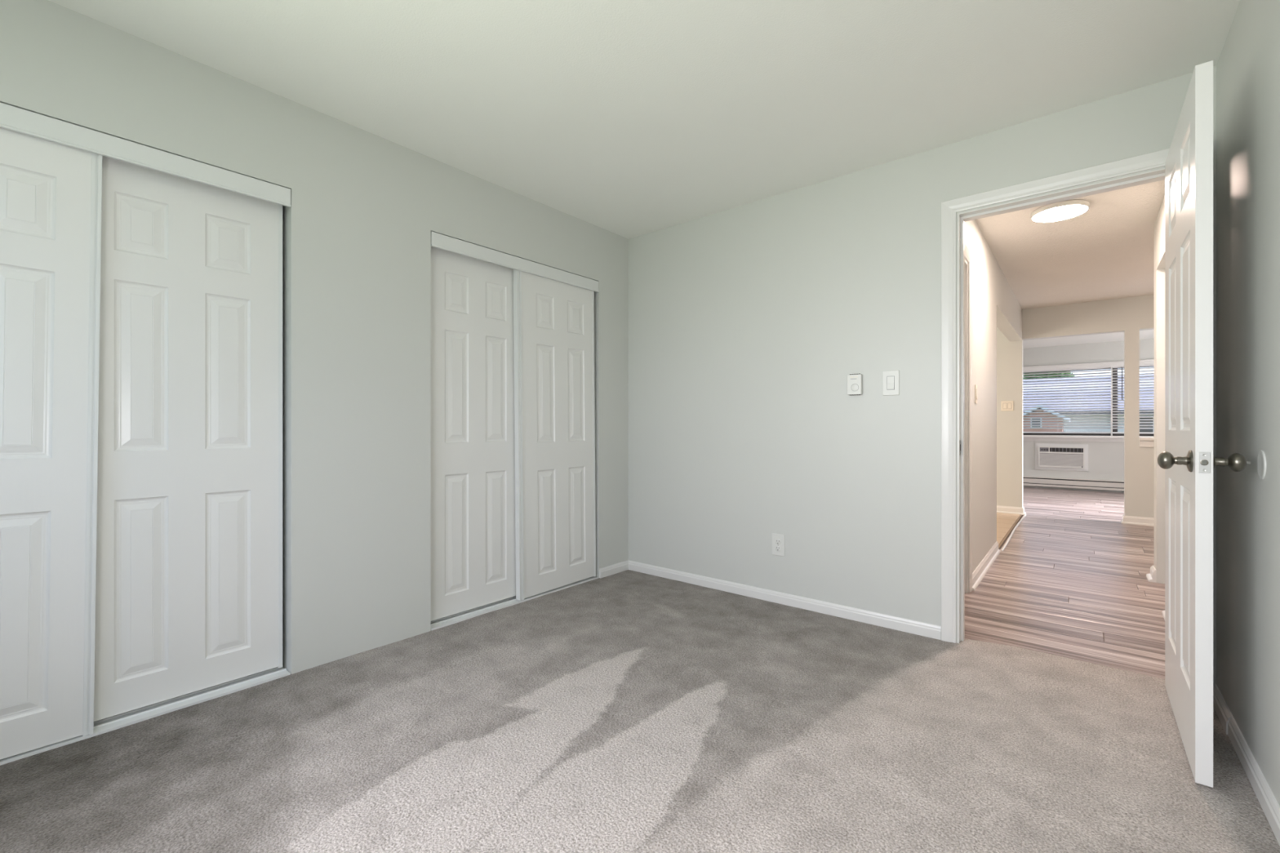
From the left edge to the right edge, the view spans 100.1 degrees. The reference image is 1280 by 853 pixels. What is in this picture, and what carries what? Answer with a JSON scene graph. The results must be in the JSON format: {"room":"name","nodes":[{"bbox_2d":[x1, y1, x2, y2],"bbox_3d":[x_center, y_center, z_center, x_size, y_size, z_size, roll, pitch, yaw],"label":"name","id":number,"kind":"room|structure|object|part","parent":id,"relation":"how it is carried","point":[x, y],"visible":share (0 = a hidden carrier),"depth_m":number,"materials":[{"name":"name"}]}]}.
{"room":"empty bedroom","nodes":[
{"label":"empty bedroom","id":0,"kind":"room"},
{"bbox_2d":[0,0,628,674],"bbox_3d":[-1.246,-0.205,2.525,0.120,2.550,3.500,0,0,40],"label":"wall","id":1,"kind":"structure","parent":0,"point":[366,206],"depth_m":2.36,"materials":[{"name":"paint"}]},
{"bbox_2d":[0,102,290,207],"bbox_3d":[-1.858,-0.940,1.775,0.118,0.076,1.196,0,0,40],"label":"track","id":2,"kind":"object","parent":1,"relation":"attached to","point":[14,118],"visible":1,"depth_m":1.84,"materials":[{"name":"white metal"}]},
{"bbox_2d":[431,231,599,292],"bbox_3d":[-0.701,-0.940,3.172,0.118,0.076,1.196,0,0,40],"label":"track","id":3,"kind":"object","parent":1,"relation":"attached to","point":[439,241],"visible":0.84,"depth_m":3.04,"materials":[{"name":"white metal"}]},
{"bbox_2d":[0,487,1279,852],"bbox_3d":[3.443,1.049,4.160,6.400,0.062,12.000,0,0,40],"label":"floor","id":4,"kind":"structure","parent":0,"point":[628,711],"depth_m":1.73,"materials":[{"name":"carpet"}]},
{"bbox_2d":[0,666,290,765],"bbox_3d":[-1.856,1.016,1.773,0.101,0.016,1.196,0,0,40],"label":"floor track","id":5,"kind":"object","parent":4,"relation":"on","point":[127,718],"visible":0.57,"depth_m":1.94,"materials":[{"name":"white metal"}]},
{"bbox_2d":[0,127,102,759],"bbox_3d":[-2.009,0.033,1.550,0.040,1.955,0.620,0,-1,40],"label":"sliding closet door","id":6,"kind":"structure","parent":5,"relation":"on","point":[51,193],"depth_m":1.69,"materials":[{"name":"white paint"}]},
{"bbox_3d":[-1.918,0.582,1.644,0.007,0.630,0.143,0,-1,40],"label":"panel","id":7,"kind":"part","parent":6,"relation":"part of","materials":[{"name":"white paint"}]},
{"bbox_3d":[-1.912,-0.197,1.650,0.007,0.593,0.143,0,-1,40],"label":"panel","id":8,"kind":"part","parent":6,"relation":"part of","materials":[{"name":"white paint"}]},
{"bbox_3d":[-1.909,-0.695,1.654,0.007,0.203,0.143,0,-1,40],"label":"panel","id":9,"kind":"part","parent":6,"relation":"part of","materials":[{"name":"white paint"}]},
{"bbox_2d":[93,155,282,721],"bbox_3d":[-1.696,0.026,1.999,0.037,1.943,0.620,0,0,40],"label":"sliding closet door","id":10,"kind":"structure","parent":5,"relation":"on","point":[188,575],"depth_m":1.99,"materials":[{"name":"white paint"}]},
{"bbox_3d":[-1.764,-0.709,1.898,0.007,0.203,0.142,0,0,40],"label":"panel","id":11,"kind":"part","parent":10,"relation":"part of","materials":[{"name":"white paint"}]},
{"bbox_3d":[-1.764,-0.210,1.898,0.007,0.593,0.142,0,0,40],"label":"panel","id":12,"kind":"part","parent":10,"relation":"part of","materials":[{"name":"white paint"}]},
{"bbox_3d":[-1.764,0.568,1.898,0.007,0.630,0.142,0,0,40],"label":"panel","id":13,"kind":"part","parent":10,"relation":"part of","materials":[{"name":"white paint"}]},
{"bbox_3d":[-1.605,-0.709,2.090,0.007,0.203,0.144,0,0,40],"label":"panel","id":14,"kind":"part","parent":10,"relation":"part of","materials":[{"name":"white paint"}]},
{"bbox_3d":[-1.605,-0.210,2.090,0.007,0.593,0.144,0,0,40],"label":"panel","id":15,"kind":"part","parent":10,"relation":"part of","materials":[{"name":"white paint"}]},
{"bbox_3d":[-1.605,0.568,2.090,0.007,0.630,0.144,0,0,40],"label":"panel","id":16,"kind":"part","parent":10,"relation":"part of","materials":[{"name":"white paint"}]},
{"bbox_2d":[431,576,598,631],"bbox_3d":[-0.700,1.016,3.170,0.101,0.016,1.196,0,0,40],"label":"floor track","id":17,"kind":"object","parent":4,"relation":"on","point":[453,619],"visible":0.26,"depth_m":2.97,"materials":[{"name":"white metal"}]},
{"bbox_2d":[431,246,515,621],"bbox_3d":[-0.894,0.026,2.968,0.037,1.943,0.630,0,0,40],"label":"sliding closet door","id":18,"kind":"structure","parent":17,"relation":"on","point":[473,542],"depth_m":2.91,"materials":[{"name":"white paint"}]},
{"bbox_3d":[-0.976,-0.709,2.851,0.007,0.203,0.140,0,0,40],"label":"panel","id":19,"kind":"part","parent":18,"relation":"part of","materials":[{"name":"white paint"}]},
{"bbox_3d":[-0.976,-0.210,2.851,0.007,0.593,0.140,0,0,40],"label":"panel","id":20,"kind":"part","parent":18,"relation":"part of","materials":[{"name":"white paint"}]},
{"bbox_3d":[-0.976,0.568,2.851,0.007,0.630,0.140,0,0,40],"label":"panel","id":21,"kind":"part","parent":18,"relation":"part of","materials":[{"name":"white paint"}]},
{"bbox_3d":[-0.817,-0.709,3.042,0.007,0.203,0.140,0,0,40],"label":"panel","id":22,"kind":"part","parent":18,"relation":"part of","materials":[{"name":"white paint"}]},
{"bbox_3d":[-0.817,-0.210,3.042,0.007,0.593,0.140,0,0,40],"label":"panel","id":23,"kind":"part","parent":18,"relation":"part of","materials":[{"name":"white paint"}]},
{"bbox_3d":[-0.817,0.568,3.042,0.007,0.630,0.140,0,0,40],"label":"panel","id":24,"kind":"part","parent":18,"relation":"part of","materials":[{"name":"white paint"}]},
{"bbox_2d":[513,269,595,600],"bbox_3d":[-0.515,0.032,3.355,0.040,1.953,0.630,0,1,40],"label":"sliding closet door","id":25,"kind":"structure","parent":17,"relation":"on","point":[553,321],"depth_m":3.31,"materials":[{"name":"white paint"}]},
{"bbox_3d":[-0.578,-0.697,3.262,0.007,0.203,0.140,0,1,40],"label":"panel","id":26,"kind":"part","parent":25,"relation":"part of","materials":[{"name":"white paint"}]},
{"bbox_3d":[-0.575,-0.199,3.266,0.007,0.593,0.140,0,1,40],"label":"panel","id":27,"kind":"part","parent":25,"relation":"part of","materials":[{"name":"white paint"}]},
{"bbox_3d":[-0.570,0.579,3.272,0.007,0.630,0.140,0,1,40],"label":"panel","id":28,"kind":"part","parent":25,"relation":"part of","materials":[{"name":"white paint"}]},
{"bbox_3d":[-0.416,-0.700,3.457,0.007,0.203,0.144,0,1,40],"label":"panel","id":29,"kind":"part","parent":25,"relation":"part of","materials":[{"name":"white paint"}]},
{"bbox_3d":[-0.413,-0.202,3.461,0.007,0.593,0.144,0,1,40],"label":"panel","id":30,"kind":"part","parent":25,"relation":"part of","materials":[{"name":"white paint"}]},
{"bbox_3d":[-0.408,0.576,3.468,0.007,0.630,0.144,0,1,40],"label":"panel","id":31,"kind":"part","parent":25,"relation":"part of","materials":[{"name":"white paint"}]},
{"bbox_2d":[1000,514,1026,551],"bbox_3d":[3.737,1.028,5.338,0.029,0.009,2.350,0,0,40],"label":"threshold strip","id":32,"kind":"object","parent":4,"relation":"on","point":[1024,516],"visible":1,"depth_m":5.13,"materials":[{"name":"white paint"}]},
{"bbox_2d":[48,0,1239,239],"bbox_3d":[-0.401,-1.392,1.734,3.830,0.100,3.640,0,0,40],"label":"ceiling","id":33,"kind":"structure","parent":0,"point":[628,119],"depth_m":2.03,"materials":[{"name":"paint"}]},
{"bbox_2d":[628,65,1216,684],"bbox_3d":[1.067,-0.205,2.959,3.130,2.550,0.120,0,0,40],"label":"wall","id":34,"kind":"structure","parent":0,"point":[748,324],"depth_m":2.95,"materials":[{"name":"paint"}]},
{"bbox_2d":[599,560,941,639],"bbox_3d":[0.586,0.989,3.087,1.985,0.063,0.297,0,0,40],"label":"baseboard","id":35,"kind":"structure","parent":34,"relation":"attached to","point":[922,628],"depth_m":3.05,"materials":[{"name":"white paint"}]},
{"bbox_2d":[772,533,784,556],"bbox_3d":[0.799,0.684,3.098,0.078,0.125,0.009,0,0,40],"label":"wall outlet","id":36,"kind":"object","parent":34,"relation":"attached to","point":[778,540],"visible":1,"depth_m":3.09,"materials":[{"name":"white plastic"}]},
{"bbox_2d":[775,538,780,544],"bbox_3d":[0.798,0.666,3.096,0.034,0.034,0.004,0,0,40],"label":"receptacle","id":37,"kind":"object","parent":36,"relation":"attached to","point":[777,540],"depth_m":3.09,"materials":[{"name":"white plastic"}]},
{"bbox_2d":[775,545,780,551],"bbox_3d":[0.798,0.706,3.096,0.034,0.034,0.004,0,0,40],"label":"receptacle","id":38,"kind":"object","parent":36,"relation":"attached to","point":[777,547],"depth_m":3.10,"materials":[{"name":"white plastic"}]},
{"bbox_2d":[847,373,862,395],"bbox_3d":[1.128,-0.220,2.815,0.072,0.112,0.025,0,0,40],"label":"thermostat","id":39,"kind":"object","parent":34,"relation":"attached to","point":[854,381],"visible":1,"depth_m":2.80,"materials":[{"name":"white plastic"}]},
{"bbox_2d":[882,369,899,395],"bbox_3d":[1.268,-0.220,2.709,0.078,0.125,0.010,0,0,40],"label":"light switch","id":40,"kind":"object","parent":34,"relation":"attached to","point":[891,379],"visible":1,"depth_m":2.71,"materials":[{"name":"white plastic"}]},
{"bbox_2d":[941,147,1169,643],"bbox_3d":[1.821,-0.019,2.325,0.889,2.103,0.138,0,0,40],"label":"door frame","id":41,"kind":"structure","parent":34,"relation":"attached to","point":[1156,159],"depth_m":2.53,"materials":[{"name":"white paint"}]},
{"bbox_2d":[964,219,1022,573],"bbox_3d":[2.951,-0.205,4.529,0.120,2.550,4.700,0,0,40],"label":"wall","id":42,"kind":"structure","parent":0,"point":[994,303],"depth_m":3.98,"materials":[{"name":"paint"}]},
{"bbox_2d":[964,244,972,593],"bbox_3d":[1.778,-0.025,3.068,0.097,2.113,0.856,0,0,40],"label":"door frame","id":43,"kind":"structure","parent":42,"relation":"attached to","point":[968,255],"depth_m":3.33,"materials":[{"name":"white paint"}]},
{"bbox_2d":[974,384,977,404],"bbox_3d":[2.242,-0.215,3.570,0.010,0.125,0.078,0,0,40],"label":"light switch","id":44,"kind":"object","parent":42,"relation":"attached to","point":[975,385],"visible":1,"depth_m":3.55,"materials":[{"name":"beige plastic"}]},
{"bbox_2d":[972,541,1000,591],"bbox_3d":[2.526,0.991,3.900,0.028,0.082,1.370,0,0,40],"label":"baseboard","id":45,"kind":"structure","parent":42,"relation":"attached to","point":[981,570],"depth_m":3.80,"materials":[{"name":"white paint"}]},
{"bbox_2d":[975,179,1164,309],"bbox_3d":[3.424,-1.425,4.136,6.400,0.100,4.700,0,0,40],"label":"ceiling","id":46,"kind":"structure","parent":0,"point":[1105,251],"depth_m":4.14,"materials":[{"name":"paint"}]},
{"bbox_2d":[1030,200,1089,222],"bbox_3d":[2.651,-1.357,3.388,0.296,0.035,0.296,0,0,40],"label":"recessed light","id":47,"kind":"object","parent":46,"relation":"in","point":[1060,211],"visible":1,"depth_m":3.35,"materials":[{"name":"white glass"}]},
{"bbox_2d":[996,294,1154,517],"bbox_3d":[4.949,-0.205,5.978,6.400,2.550,0.120,0,0,40],"label":"wall partition","id":48,"kind":"structure","parent":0,"point":[1130,316],"depth_m":5.92,"materials":[{"name":"paint"}]},
{"bbox_2d":[1000,400,1013,410],"bbox_3d":[4.368,-0.245,6.374,0.122,0.118,0.010,0,0,40],"label":"light switch","id":49,"kind":"object","parent":48,"relation":"attached to","point":[1005,405],"visible":1,"depth_m":6.37,"materials":[{"name":"beige plastic"}]},
{"bbox_2d":[996,505,1026,515],"bbox_3d":[4.120,0.991,6.645,1.073,0.082,0.148,0,0,40],"label":"baseboard","id":50,"kind":"structure","parent":48,"relation":"attached to","point":[1005,509],"depth_m":6.34,"materials":[{"name":"white paint"}]},
{"bbox_2d":[1120,514,1154,526],"bbox_3d":[5.733,0.991,5.310,1.440,0.082,0.148,0,0,40],"label":"baseboard","id":51,"kind":"structure","parent":48,"relation":"attached to","point":[1126,519],"depth_m":5.64,"materials":[{"name":"white paint"}]},
{"bbox_2d":[1139,437,1154,447],"bbox_3d":[5.792,0.165,5.270,1.298,0.100,0.195,0,0,40],"label":"ledge","id":52,"kind":"object","parent":48,"relation":"attached to","point":[1144,442],"visible":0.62,"depth_m":5.59,"materials":[{"name":"white paint"}]},
{"bbox_2d":[1022,338,1154,493],"bbox_3d":[7.206,-0.205,8.704,6.400,2.550,0.200,0,0,40],"label":"wall","id":53,"kind":"structure","parent":0,"point":[1105,459],"depth_m":8.59,"materials":[{"name":"paint"}]},
{"bbox_2d":[1035,443,1088,471],"bbox_3d":[7.019,0.500,8.925,0.684,0.434,0.398,0,0,40],"label":"air conditioner","id":54,"kind":"object","parent":53,"relation":"attached to","point":[1052,456],"visible":1,"depth_m":8.78,"materials":[{"name":"white plastic"}]},
{"bbox_3d":[6.732,0.384,8.925,0.121,0.068,0.004,0,0,40],"label":"control panel","id":55,"kind":"part","parent":54,"relation":"part of","materials":[{"name":"grey plastic"}]},
{"bbox_2d":[1040,453,1083,466],"bbox_3d":[6.903,0.543,8.785,0.562,0.202,0.002,0,0,40],"label":"grille","id":56,"kind":"object","parent":54,"relation":"attached to","point":[1046,460],"depth_m":8.77,"materials":[{"name":"white plastic"}]},
{"bbox_2d":[1049,447,1083,452],"bbox_3d":[6.954,0.384,8.742,0.429,0.068,0.003,0,0,40],"label":"vent","id":57,"kind":"object","parent":54,"relation":"attached to","point":[1051,449],"depth_m":8.73,"materials":[{"name":"grey plastic"}]},
{"bbox_2d":[1022,367,1111,433],"bbox_3d":[6.531,-0.425,9.191,2.316,1.071,0.051,0,0,40],"label":"window blind","id":58,"kind":"object","parent":53,"relation":"attached to","point":[1097,367],"visible":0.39,"depth_m":8.78,"materials":[{"name":"plastic"}]},
{"bbox_3d":[6.532,0.099,9.191,2.316,0.023,0.050,0,0,40],"label":"rail","id":59,"kind":"part","parent":58,"relation":"part of","materials":[{"name":"plastic"}]},
{"bbox_2d":[1022,475,1124,491],"bbox_3d":[6.888,0.938,8.790,3.860,0.188,0.074,0,0,40],"label":"baseboard heater","id":60,"kind":"object","parent":53,"relation":"attached to","point":[1108,485],"visible":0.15,"depth_m":8.65,"materials":[{"name":"metal"}]},
{"bbox_3d":[6.890,0.853,8.793,3.800,0.014,0.066,0,0,40],"label":"panel","id":61,"kind":"part","parent":60,"relation":"part of","materials":[{"name":"metal"}]},
{"bbox_3d":[6.870,0.979,8.768,3.800,0.037,0.006,0,0,40],"label":"panel","id":62,"kind":"part","parent":60,"relation":"part of","materials":[{"name":"metal"}]},
{"bbox_3d":[6.867,0.912,8.765,3.800,0.073,0.006,0,0,40],"label":"panel","id":63,"kind":"part","parent":60,"relation":"part of","materials":[{"name":"metal"}]},
{"bbox_2d":[1022,359,1154,441],"bbox_3d":[7.054,-0.388,8.717,3.870,1.255,0.285,0,0,40],"label":"window","id":64,"kind":"structure","parent":53,"relation":"attached to","point":[1111,437],"depth_m":8.58,"materials":[{"name":"white plastic"}]},
{"bbox_3d":[7.033,0.163,8.692,3.850,0.035,0.220,0,0,40],"label":"sill","id":65,"kind":"part","parent":64,"relation":"part of","materials":[{"name":"white paint"}]},
{"bbox_3d":[7.038,-0.975,8.698,3.870,0.080,0.024,0,0,40],"label":"head casing","id":66,"kind":"part","parent":64,"relation":"part of","materials":[{"name":"white paint"}]},
{"bbox_2d":[1112,364,1154,433],"bbox_3d":[7.972,-0.425,7.991,1.386,1.071,0.063,0,0,40],"label":"window blind","id":67,"kind":"object","parent":53,"relation":"attached to","point":[1122,369],"visible":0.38,"depth_m":8.22,"materials":[{"name":"plastic"}]},
{"bbox_3d":[7.976,0.099,7.995,1.386,0.023,0.050,0,0,40],"label":"rail","id":68,"kind":"part","parent":67,"relation":"part of","materials":[{"name":"plastic"}]},
{"bbox_2d":[1022,329,1154,348],"bbox_3d":[6.128,-1.382,7.402,6.400,0.100,3.580,0,0,40],"label":"ceiling","id":69,"kind":"structure","parent":0,"point":[1147,334],"depth_m":8.25,"materials":[{"name":"paint"}]},
{"bbox_2d":[1154,0,1279,806],"bbox_3d":[1.757,-0.205,1.440,0.130,2.550,5.660,0,0,40],"label":"wall","id":70,"kind":"structure","parent":0,"point":[1248,64],"depth_m":1.61,"materials":[{"name":"paint"}]},
{"bbox_2d":[1146,565,1156,582],"bbox_3d":[3.504,0.991,3.588,0.158,0.082,0.198,0,0,40],"label":"baseboard","id":71,"kind":"structure","parent":70,"relation":"attached to","point":[1152,577],"depth_m":3.57,"materials":[{"name":"white paint"}]},
{"bbox_2d":[1161,610,1164,620],"bbox_3d":[2.572,0.991,2.557,0.038,0.082,1.040,0,0,40],"label":"hall door","id":72,"kind":"structure","parent":70,"relation":"in","point":[1162,611],"depth_m":2.92,"materials":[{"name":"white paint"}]},
{"bbox_2d":[1157,60,1250,787],"bbox_3d":[1.818,-0.007,1.781,0.188,2.026,0.747,0,0,40],"label":"door","id":73,"kind":"structure","parent":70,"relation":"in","point":[1188,461],"depth_m":1.58,"materials":[{"name":"white paint"}]},
{"bbox_3d":[1.898,-0.800,1.906,0.007,0.210,0.197,0,0,40],"label":"panel","id":74,"kind":"part","parent":73,"relation":"part of","materials":[{"name":"white paint"}]},
{"bbox_3d":[1.898,-0.286,1.906,0.007,0.598,0.197,0,0,40],"label":"panel","id":75,"kind":"part","parent":73,"relation":"part of","materials":[{"name":"white paint"}]},
{"bbox_3d":[1.898,0.486,1.906,0.007,0.595,0.197,0,0,40],"label":"panel","id":76,"kind":"part","parent":73,"relation":"part of","materials":[{"name":"white paint"}]},
{"bbox_3d":[1.583,0.101,1.588,0.072,0.065,0.065,0,0,40],"label":"knob","id":77,"kind":"part","parent":73,"relation":"part of","materials":[{"name":"silver metal"}]},
{"bbox_3d":[1.698,-0.800,1.665,0.007,0.210,0.204,0,0,40],"label":"panel","id":78,"kind":"part","parent":73,"relation":"part of","materials":[{"name":"white paint"}]},
{"bbox_3d":[1.698,-0.286,1.665,0.007,0.598,0.204,0,0,40],"label":"panel","id":79,"kind":"part","parent":73,"relation":"part of","materials":[{"name":"white paint"}]},
{"bbox_3d":[1.698,0.486,1.665,0.007,0.595,0.204,0,0,40],"label":"panel","id":80,"kind":"part","parent":73,"relation":"part of","materials":[{"name":"white paint"}]},
{"bbox_3d":[1.582,0.101,1.503,0.024,0.058,0.002,0,0,40],"label":"latch plate","id":81,"kind":"part","parent":73,"relation":"part of","materials":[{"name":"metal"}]},
{"bbox_3d":[1.666,0.101,1.520,0.072,0.065,0.065,0,0,40],"label":"knob","id":82,"kind":"part","parent":73,"relation":"part of","materials":[{"name":"silver metal"}]},
{"bbox_2d":[1213,684,1279,845],"bbox_3d":[1.020,0.989,0.649,0.016,0.063,3.500,0,0,40],"label":"baseboard","id":83,"kind":"structure","parent":70,"relation":"attached to","point":[1269,805],"depth_m":1.55,"materials":[{"name":"white paint"}]},
{"bbox_2d":[1256,449,1266,479],"bbox_3d":[1.716,0.106,1.481,0.004,0.082,0.082,0,0,40],"label":"bumper cover","id":84,"kind":"object","parent":70,"relation":"attached to","point":[1261,460],"visible":1,"depth_m":1.48,"materials":[{"name":"paint"}]},
{"label":"outside","id":85,"kind":"structure","parent":0,"visible":0},
{"bbox_3d":[9.565,4.520,11.554,120.000,0.200,110.000,0,0,40],"label":"ground","id":86,"kind":"structure","parent":85,"visible":0},
{"bbox_2d":[1022,405,1070,431],"bbox_3d":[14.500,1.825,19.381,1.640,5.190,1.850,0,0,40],"label":"house","id":87,"kind":"structure","parent":86,"relation":"on","point":[1024,429],"depth_m":18.79,"materials":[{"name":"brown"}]},
{"bbox_3d":[13.952,-0.130,18.876,0.240,0.300,0.015,0,0,40],"label":"pane","id":88,"kind":"part","parent":87,"relation":"part of","materials":[{"name":"clear glass"}]},
{"bbox_2d":[1025,371,1074,378],"bbox_3d":[29.696,-0.113,38.991,3.155,9.066,3.307,0,0,40],"label":"broadleaf tree","id":89,"kind":"object","parent":86,"relation":"on","point":[1056,371],"visible":0.1,"depth_m":38.06,"materials":[{"name":"green plant"}]},
{"bbox_2d":[1022,374,1154,432],"bbox_3d":[19.941,1.060,24.087,29.000,6.720,10.460,0,0,40],"label":"house","id":90,"kind":"structure","parent":86,"relation":"on","point":[1064,429],"depth_m":21.34,"materials":[{"name":"reddish-brown siding"},{"name":"grey shingle"},{"name":"white trim"}]},
{"bbox_3d":[18.332,0.210,19.408,0.350,1.080,0.020,0,0,40],"label":"pane","id":91,"kind":"part","parent":90,"relation":"part of","materials":[{"name":"clear glass"}]}
]}

